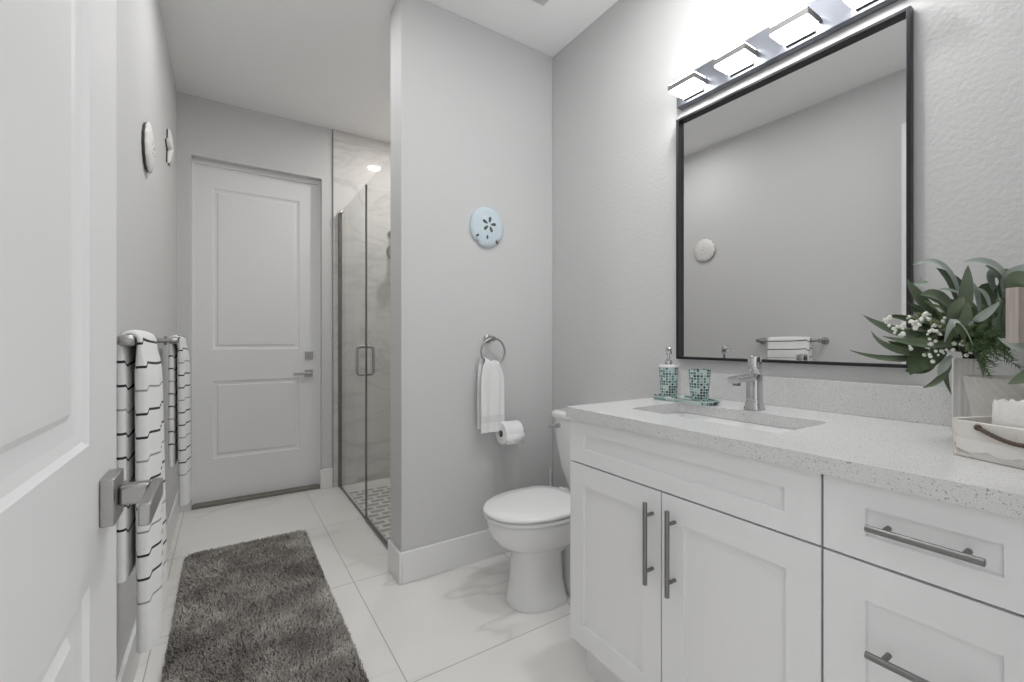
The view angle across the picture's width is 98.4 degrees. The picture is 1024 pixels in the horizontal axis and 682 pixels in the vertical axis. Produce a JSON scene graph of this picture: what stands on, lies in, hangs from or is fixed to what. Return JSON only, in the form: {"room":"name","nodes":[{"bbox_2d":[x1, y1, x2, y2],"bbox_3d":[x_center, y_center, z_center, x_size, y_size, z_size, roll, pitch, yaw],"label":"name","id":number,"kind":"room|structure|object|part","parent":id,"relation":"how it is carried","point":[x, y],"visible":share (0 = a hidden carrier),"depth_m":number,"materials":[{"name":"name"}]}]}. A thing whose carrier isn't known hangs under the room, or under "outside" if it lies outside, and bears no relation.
{"room":"bathroom","nodes":[
{"label":"bathroom","id":0,"kind":"room"},
{"bbox_2d":[117,0,176,674],"bbox_3d":[-1.319,-0.255,1.422,0.120,2.820,4.180,0,0,-33],"label":"wall","id":1,"kind":"structure","parent":0,"point":[146,87],"depth_m":1.78,"materials":[{"name":"paint"}]},
{"bbox_2d":[0,0,162,681],"bbox_3d":[-0.372,-0.070,0.322,0.112,2.430,0.946,0,0,-33],"label":"door","id":2,"kind":"structure","parent":1,"relation":"in","point":[64,494],"depth_m":0.48,"materials":[{"name":"white paint"}]},
{"bbox_3d":[-0.583,0.228,0.644,0.017,0.067,0.067,0,0,-33],"label":"handle","id":3,"kind":"part","parent":2,"relation":"part of","materials":[{"name":"silver metal"}]},
{"bbox_3d":[-0.513,0.227,0.629,0.014,0.029,0.134,0,0,-33],"label":"lever","id":4,"kind":"part","parent":2,"relation":"part of","materials":[{"name":"silver metal"}]},
{"bbox_2d":[117,333,156,345],"bbox_3d":[-1.064,0.000,1.220,0.088,0.048,0.468,0,0,-33],"label":"towel bar","id":5,"kind":"object","parent":1,"relation":"attached to","point":[122,340],"visible":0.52,"depth_m":1.05,"materials":[{"name":"silver metal"}]},
{"bbox_3d":[-0.950,0.000,1.043,0.088,0.048,0.048,0,0,-33],"label":"post","id":6,"kind":"part","parent":5,"relation":"part of","materials":[{"name":"silver metal"}]},
{"bbox_2d":[117,330,167,653],"bbox_3d":[-1.023,0.382,1.232,0.093,0.822,0.282,0,0,-33],"label":"bath towel","id":7,"kind":"object","parent":5,"relation":"hanging from","point":[140,412],"visible":0.8,"depth_m":1.13,"materials":[{"name":"white fabric"}]},
{"bbox_2d":[117,491,178,681],"bbox_3d":[-1.213,1.079,1.383,0.014,0.151,3.760,0,0,-33],"label":"baseboard","id":8,"kind":"structure","parent":1,"relation":"attached to","point":[131,658],"depth_m":1.50,"materials":[{"name":"white paint"}]},
{"bbox_2d":[141,122,154,173],"bbox_3d":[-1.470,-0.781,1.794,0.030,0.199,0.199,0,0,-33],"label":"sand dollar","id":9,"kind":"object","parent":1,"relation":"attached to","point":[147,139],"visible":1,"depth_m":1.74,"materials":[{"name":"white"}]},
{"bbox_2d":[154,335,178,344],"bbox_3d":[-1.699,0.000,2.200,0.088,0.048,0.468,0,0,-33],"label":"towel bar","id":10,"kind":"object","parent":1,"relation":"attached to","point":[165,340],"visible":0.7,"depth_m":2.02,"materials":[{"name":"silver metal"}]},
{"bbox_2d":[168,335,191,505],"bbox_3d":[-1.670,0.382,2.231,0.089,0.822,0.270,0,0,-33],"label":"bath towel","id":11,"kind":"object","parent":10,"relation":"hanging from","point":[179,422],"visible":0.94,"depth_m":2.13,"materials":[{"name":"white fabric"}]},
{"bbox_2d":[165,128,173,166],"bbox_3d":[-1.899,-1.072,2.457,0.032,0.203,0.203,0,0,-33],"label":"starfish","id":12,"kind":"object","parent":1,"relation":"attached to","point":[168,141],"visible":1,"depth_m":2.43,"materials":[{"name":"white"}]},
{"bbox_2d":[177,92,389,512],"bbox_3d":[-1.502,-0.255,3.549,1.886,2.820,0.210,0,0,-33],"label":"wall","id":13,"kind":"structure","parent":0,"point":[358,161],"depth_m":3.50,"materials":[{"name":"paint"}]},
{"bbox_2d":[191,484,319,509],"bbox_3d":[-1.863,1.145,3.274,0.826,0.020,0.098,0,0,-33],"label":"threshold","id":14,"kind":"object","parent":13,"relation":"attached to","point":[313,486],"depth_m":3.22,"materials":[{"name":"metal"}]},
{"bbox_2d":[194,163,317,503],"bbox_3d":[-1.868,-0.049,3.281,0.800,2.364,0.092,0,0,-33],"label":"door","id":15,"kind":"structure","parent":13,"relation":"in","point":[256,236],"depth_m":3.26,"materials":[{"name":"white paint"}]},
{"bbox_3d":[-1.612,0.255,3.399,0.121,0.020,0.012,0,0,-33],"label":"lever","id":16,"kind":"part","parent":15,"relation":"part of","materials":[{"name":"silver metal"}]},
{"bbox_3d":[-1.581,0.255,3.447,0.058,0.056,0.045,0,0,-33],"label":"handle","id":17,"kind":"part","parent":15,"relation":"part of","materials":[{"name":"silver metal"}]},
{"bbox_3d":[-1.589,0.114,3.461,0.056,0.056,0.012,0,0,-33],"label":"deadbolt plate","id":18,"kind":"part","parent":15,"relation":"part of","materials":[{"name":"silver metal"}]},
{"bbox_2d":[192,158,319,504],"bbox_3d":[-1.881,-0.053,3.302,0.826,2.416,0.062,0,0,-33],"label":"trim","id":19,"kind":"structure","parent":13,"relation":"attached to","point":[196,161],"depth_m":3.22,"materials":[{"name":"white paint"}]},
{"bbox_2d":[320,468,332,488],"bbox_3d":[-1.452,1.079,3.459,0.093,0.151,0.014,0,0,-33],"label":"baseboard","id":20,"kind":"structure","parent":13,"relation":"attached to","point":[326,475],"depth_m":3.45,"materials":[{"name":"white paint"}]},
{"bbox_2d":[338,210,374,518],"bbox_3d":[-1.155,0.069,3.181,0.122,2.172,0.784,0,0,-33],"label":"shower glass door","id":21,"kind":"structure","parent":13,"relation":"attached to","point":[340,213],"depth_m":3.48,"materials":[{"name":"clear"}]},
{"bbox_3d":[-0.951,0.130,2.865,0.122,0.198,0.018,0,0,-33],"label":"pull handle","id":22,"kind":"part","parent":21,"relation":"part of","materials":[{"name":"silver metal"}]},
{"bbox_2d":[386,231,389,258],"bbox_3d":[-0.995,-0.787,3.651,0.132,0.276,0.169,0,0,-33],"label":"shower head","id":23,"kind":"object","parent":13,"relation":"attached to","point":[388,247],"visible":0.3,"depth_m":3.56,"materials":[{"name":"silver metal"}]},
{"bbox_2d":[134,478,596,681],"bbox_3d":[-0.136,1.204,1.342,2.232,0.103,5.600,0,0,-33],"label":"floor","id":24,"kind":"structure","parent":0,"point":[458,624],"depth_m":1.94,"materials":[{"name":"tile"}]},
{"bbox_2d":[161,529,368,681],"bbox_3d":[-1.070,1.142,1.855,0.609,0.027,1.569,0,0,-33],"label":"bath rug","id":25,"kind":"object","parent":24,"relation":"on","point":[262,610],"visible":1,"depth_m":1.80,"materials":[{"name":"grey fabric"}]},
{"bbox_2d":[483,408,571,613],"bbox_3d":[0.196,0.755,2.031,0.685,0.800,0.430,0,0,-33],"label":"toilet","id":26,"kind":"object","parent":24,"relation":"on","point":[532,522],"visible":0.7,"depth_m":1.89,"materials":[{"name":"white ceramic"}]},
{"bbox_3d":[0.094,0.731,1.985,0.464,0.024,0.378,0,0,-33],"label":"lid","id":27,"kind":"part","parent":26,"relation":"part of","materials":[{"name":"white plastic"}]},
{"bbox_3d":[0.099,0.756,1.988,0.468,0.021,0.374,0,0,-33],"label":"seat","id":28,"kind":"part","parent":26,"relation":"part of","materials":[{"name":"white plastic"}]},
{"bbox_3d":[0.216,0.428,2.233,0.066,0.029,0.029,0,0,40],"label":"flush lever","id":29,"kind":"part","parent":26,"relation":"part of","materials":[{"name":"silver metal"}]},
{"bbox_3d":[0.383,0.374,2.173,0.206,0.038,0.396,0,0,-33],"label":"tank lid","id":30,"kind":"part","parent":26,"relation":"part of","materials":[{"name":"white ceramic"}]},
{"bbox_3d":[0.385,0.580,2.174,0.194,0.373,0.380,0,0,-33],"label":"tank","id":31,"kind":"part","parent":26,"relation":"part of","materials":[{"name":"white ceramic"}]},
{"bbox_2d":[550,468,551,485],"bbox_3d":[0.213,0.927,2.420,0.094,0.455,0.094,0,0,-33],"label":"toilet brush","id":32,"kind":"object","parent":24,"relation":"on","point":[550,468],"visible":0.06,"depth_m":2.41,"materials":[{"name":"white plastic"}]},
{"bbox_2d":[570,418,825,681],"bbox_3d":[0.650,0.708,1.354,0.656,0.895,0.764,0,0,-33],"label":"base cabinet","id":33,"kind":"object","parent":24,"relation":"on","point":[689,563],"visible":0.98,"depth_m":1.13,"materials":[{"name":"white paint"}]},
{"bbox_3d":[0.310,0.713,1.363,0.019,0.601,0.375,0,0,-33],"label":"door","id":34,"kind":"part","parent":33,"relation":"part of","materials":[{"name":"white paint"}]},
{"bbox_3d":[0.362,0.554,1.206,0.012,0.224,0.012,0,0,-33],"label":"handle","id":35,"kind":"part","parent":33,"relation":"part of","materials":[{"name":"grey metal"}]},
{"bbox_3d":[0.376,0.630,1.215,0.032,0.009,0.010,0,0,-33],"label":"post","id":36,"kind":"part","parent":33,"relation":"part of","materials":[{"name":"grey metal"}]},
{"bbox_3d":[0.402,0.554,1.146,0.012,0.224,0.012,0,0,-33],"label":"handle","id":37,"kind":"part","parent":33,"relation":"part of","materials":[{"name":"grey metal"}]},
{"bbox_3d":[0.415,0.336,1.202,0.019,0.143,0.760,0,0,-33],"label":"false drawer","id":38,"kind":"part","parent":33,"relation":"part of","materials":[{"name":"white paint"}]},
{"bbox_3d":[0.518,0.713,1.043,0.019,0.601,0.380,0,0,-33],"label":"door","id":39,"kind":"part","parent":33,"relation":"part of","materials":[{"name":"white paint"}]},
{"bbox_2d":[566,370,1023,518],"bbox_3d":[0.783,0.193,1.169,0.638,0.135,1.221,0,0,-33],"label":"countertop","id":40,"kind":"structure","parent":33,"relation":"on","point":[896,437],"depth_m":1.11,"materials":[{"name":"white stone"}]},
{"bbox_2d":[652,394,720,405],"bbox_3d":[0.638,0.217,1.633,0.097,0.014,0.252,0,0,-33],"label":"tray","id":41,"kind":"object","parent":40,"relation":"on","point":[680,398],"visible":0.82,"depth_m":1.59,"materials":[{"name":"teal tile"}]},
{"bbox_2d":[658,347,678,397],"bbox_3d":[0.599,0.122,1.692,0.074,0.192,0.074,0,0,-16],"label":"soap dispenser","id":42,"kind":"object","parent":41,"relation":"on","point":[668,372],"visible":0.91,"depth_m":1.67,"materials":[{"name":"teal tile"}]},
{"bbox_2d":[688,369,710,401],"bbox_3d":[0.673,0.161,1.587,0.077,0.115,0.077,0,0,-33],"label":"tumbler","id":43,"kind":"object","parent":41,"relation":"on","point":[699,379],"visible":0.88,"depth_m":1.56,"materials":[{"name":"teal tile"}]},
{"bbox_2d":[666,412,793,432],"bbox_3d":[0.632,0.330,1.342,0.302,0.139,0.507,0,0,-33],"label":"sink basin","id":44,"kind":"object","parent":40,"relation":"in","point":[755,426],"visible":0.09,"depth_m":1.45,"materials":[{"name":"white ceramic"}]},
{"bbox_2d":[727,356,765,410],"bbox_3d":[0.750,0.137,1.414,0.150,0.175,0.055,0,0,-33],"label":"faucet","id":45,"kind":"object","parent":40,"relation":"on","point":[754,379],"visible":1,"depth_m":1.42,"materials":[{"name":"silver metal"}]},
{"bbox_3d":[0.734,0.121,1.404,0.110,0.025,0.038,0,0,-33],"label":"spout","id":46,"kind":"part","parent":45,"relation":"part of","materials":[{"name":"silver metal"}]},
{"bbox_3d":[0.790,0.078,1.440,0.041,0.058,0.041,0,0,-33],"label":"handle","id":47,"kind":"part","parent":45,"relation":"part of","materials":[{"name":"silver metal"}]},
{"bbox_2d":[952,358,990,430],"bbox_3d":[1.106,0.134,1.065,0.065,0.181,0.065,0,0,42],"label":"vase","id":48,"kind":"object","parent":40,"relation":"on","point":[961,367],"visible":0.33,"depth_m":1.05,"materials":[{"name":"white ceramic"}]},
{"bbox_2d":[850,257,1023,394],"bbox_3d":[1.015,0.007,1.002,0.387,0.386,0.304,0,0,-33],"label":"greenery arrangement","id":49,"kind":"object","parent":48,"relation":"in","point":[967,328],"visible":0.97,"depth_m":0.99,"materials":[{"name":"green plant"}]},
{"bbox_2d":[953,416,1023,468],"bbox_3d":[0.956,0.188,0.786,0.159,0.073,0.204,0,0,-11],"label":"wooden crate","id":50,"kind":"object","parent":40,"relation":"on","point":[976,437],"visible":0.91,"depth_m":0.82,"materials":[{"name":"white wood"}]},
{"bbox_3d":[0.890,0.202,0.774,0.002,0.025,0.190,0,0,-11],"label":"scalloped trim","id":51,"kind":"part","parent":50,"relation":"part of","materials":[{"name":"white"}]},
{"bbox_3d":[0.886,0.173,0.766,0.013,0.025,0.136,0,0,-11],"label":"rope handle","id":52,"kind":"part","parent":50,"relation":"part of","materials":[{"name":"brown fabric"}]},
{"bbox_2d":[992,399,1023,428],"bbox_3d":[0.932,0.162,0.794,0.055,0.104,0.098,0,0,-11],"label":"candle","id":53,"kind":"object","parent":50,"relation":"in","point":[1007,413],"visible":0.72,"depth_m":0.81,"materials":[{"name":"white wax"}]},
{"bbox_2d":[963,375,1023,416],"bbox_3d":[1.072,0.152,0.955,0.138,0.146,0.137,0,0,-33],"label":"ribbed pot","id":54,"kind":"object","parent":40,"relation":"on","point":[981,391],"visible":0.49,"depth_m":0.94,"materials":[{"name":"beige ceramic"}]},
{"bbox_2d":[824,475,1023,681],"bbox_3d":[0.982,0.708,0.842,0.656,0.895,0.456,0,0,-33],"label":"drawers","id":55,"kind":"object","parent":24,"relation":"on","point":[917,588],"visible":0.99,"depth_m":0.76,"materials":[{"name":"white paint"}]},
{"bbox_3d":[0.658,0.561,0.779,0.032,0.009,0.010,0,0,-33],"label":"post","id":56,"kind":"part","parent":55,"relation":"part of","materials":[{"name":"grey metal"}]},
{"bbox_3d":[0.658,0.335,0.779,0.032,0.009,0.010,0,0,-33],"label":"post","id":57,"kind":"part","parent":55,"relation":"part of","materials":[{"name":"grey metal"}]},
{"bbox_3d":[0.672,0.561,0.728,0.012,0.012,0.149,0,0,-33],"label":"handle","id":58,"kind":"part","parent":55,"relation":"part of","materials":[{"name":"grey metal"}]},
{"bbox_3d":[0.708,0.560,0.749,0.019,0.297,0.310,0,0,-33],"label":"drawer","id":59,"kind":"part","parent":55,"relation":"part of","materials":[{"name":"white paint"}]},
{"bbox_3d":[0.708,0.336,0.749,0.019,0.143,0.310,0,0,-33],"label":"drawer","id":60,"kind":"part","parent":55,"relation":"part of","materials":[{"name":"white paint"}]},
{"bbox_3d":[0.672,0.335,0.728,0.012,0.012,0.149,0,0,-33],"label":"handle","id":61,"kind":"part","parent":55,"relation":"part of","materials":[{"name":"grey metal"}]},
{"bbox_3d":[0.713,0.335,0.694,0.032,0.009,0.010,0,0,-33],"label":"post","id":62,"kind":"part","parent":55,"relation":"part of","materials":[{"name":"grey metal"}]},
{"bbox_2d":[159,0,617,142],"bbox_3d":[-0.136,-1.715,1.342,2.232,0.100,5.600,0,0,-33],"label":"ceiling","id":63,"kind":"structure","parent":0,"point":[321,63],"depth_m":2.49,"materials":[{"name":"paint"}]},
{"bbox_2d":[532,0,548,5],"bbox_3d":[0.106,-1.652,1.960,0.320,0.026,0.315,0,0,-33],"label":"ceiling vent","id":64,"kind":"object","parent":63,"relation":"in","point":[541,2],"visible":1,"depth_m":2.15,"materials":[{"name":"white plastic"}]},
{"bbox_2d":[390,0,551,584],"bbox_3d":[-0.185,-0.255,2.412,0.912,2.820,0.181,0,0,-33],"label":"wall","id":65,"kind":"structure","parent":0,"point":[471,103],"depth_m":2.27,"materials":[{"name":"paint"}]},
{"bbox_2d":[365,184,387,549],"bbox_3d":[-0.754,0.072,2.561,0.020,2.165,0.688,0,0,-33],"label":"glass panel","id":66,"kind":"object","parent":65,"relation":"attached to","point":[383,540],"visible":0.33,"depth_m":2.84,"materials":[{"name":"clear glass"}]},
{"bbox_2d":[388,539,401,584],"bbox_3d":[-0.574,1.079,2.160,0.014,0.151,0.181,0,0,-33],"label":"baseboard","id":67,"kind":"structure","parent":65,"relation":"attached to","point":[394,555],"depth_m":2.14,"materials":[{"name":"white paint"}]},
{"bbox_2d":[469,207,502,246],"bbox_3d":[-0.130,-0.601,2.338,0.202,0.214,0.029,0,0,-33],"label":"sand dollar","id":68,"kind":"object","parent":65,"relation":"attached to","point":[486,225],"visible":1,"depth_m":2.32,"materials":[{"name":"white"}]},
{"bbox_2d":[480,334,505,363],"bbox_3d":[-0.111,0.051,2.327,0.152,0.169,0.069,0,0,-33],"label":"towel ring","id":69,"kind":"object","parent":65,"relation":"attached to","point":[488,338],"visible":0.9,"depth_m":2.32,"materials":[{"name":"silver metal"}]},
{"bbox_3d":[-0.111,-0.010,2.327,0.048,0.048,0.069,0,0,-33],"label":"wall post","id":70,"kind":"part","parent":69,"relation":"part of","materials":[{"name":"silver metal"}]},
{"bbox_2d":[477,358,504,432],"bbox_3d":[-0.110,0.279,2.299,0.140,0.383,0.060,0,0,-33],"label":"hand towel","id":71,"kind":"object","parent":69,"relation":"hanging from","point":[490,391],"visible":0.96,"depth_m":2.28,"materials":[{"name":"white fabric"}]},
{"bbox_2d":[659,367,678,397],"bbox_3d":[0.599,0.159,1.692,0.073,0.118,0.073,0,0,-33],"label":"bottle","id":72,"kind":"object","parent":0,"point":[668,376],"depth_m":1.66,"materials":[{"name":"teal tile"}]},
{"bbox_2d":[552,0,1023,487],"bbox_3d":[0.365,-0.255,2.512,0.120,2.820,4.180,0,0,-33],"label":"wall","id":73,"kind":"structure","parent":0,"point":[615,115],"depth_m":1.92,"materials":[{"name":"paint"}]},
{"bbox_2d":[668,0,897,109],"bbox_3d":[0.867,-1.030,1.521,0.115,0.121,0.746,0,0,-33],"label":"vanity light","id":74,"kind":"object","parent":73,"relation":"attached to","point":[819,19],"visible":1,"depth_m":1.52,"materials":[{"name":"silver plastic"}]},
{"bbox_2d":[676,5,913,367],"bbox_3d":[0.905,-0.425,1.546,0.024,1.004,0.758,0,0,-33],"label":"wall mirror","id":75,"kind":"object","parent":73,"relation":"attached to","point":[795,185],"visible":0.86,"depth_m":1.46,"materials":[{"name":"black mirror"}]},
{"bbox_2d":[680,370,951,426],"bbox_3d":[1.042,0.175,1.337,0.020,0.100,1.221,0,0,-33],"label":"backsplash","id":76,"kind":"structure","parent":73,"relation":"attached to","point":[910,403],"depth_m":1.35,"materials":[{"name":"white stone"}]},
{"bbox_2d":[1006,287,1023,342],"bbox_3d":[1.012,0.056,0.859,0.080,0.317,0.022,0,0,0],"label":"wooden plaque","id":77,"kind":"object","parent":73,"relation":"attached to","point":[1014,296],"visible":1,"depth_m":0.85,"materials":[{"name":"beige wood"}]},
{"bbox_3d":[-0.013,0.483,2.377,0.171,0.044,0.092,0,0,-33],"label":"toilet paper holder","id":78,"kind":"object","parent":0,"visible":0},
{"bbox_2d":[495,420,523,444],"bbox_3d":[-0.013,0.483,2.331,0.110,0.116,0.117,0,0,-33],"label":"toilet paper roll","id":79,"kind":"object","parent":78,"relation":"on","point":[513,431],"visible":0.97,"depth_m":2.29,"materials":[{"name":"paper"}]}
]}

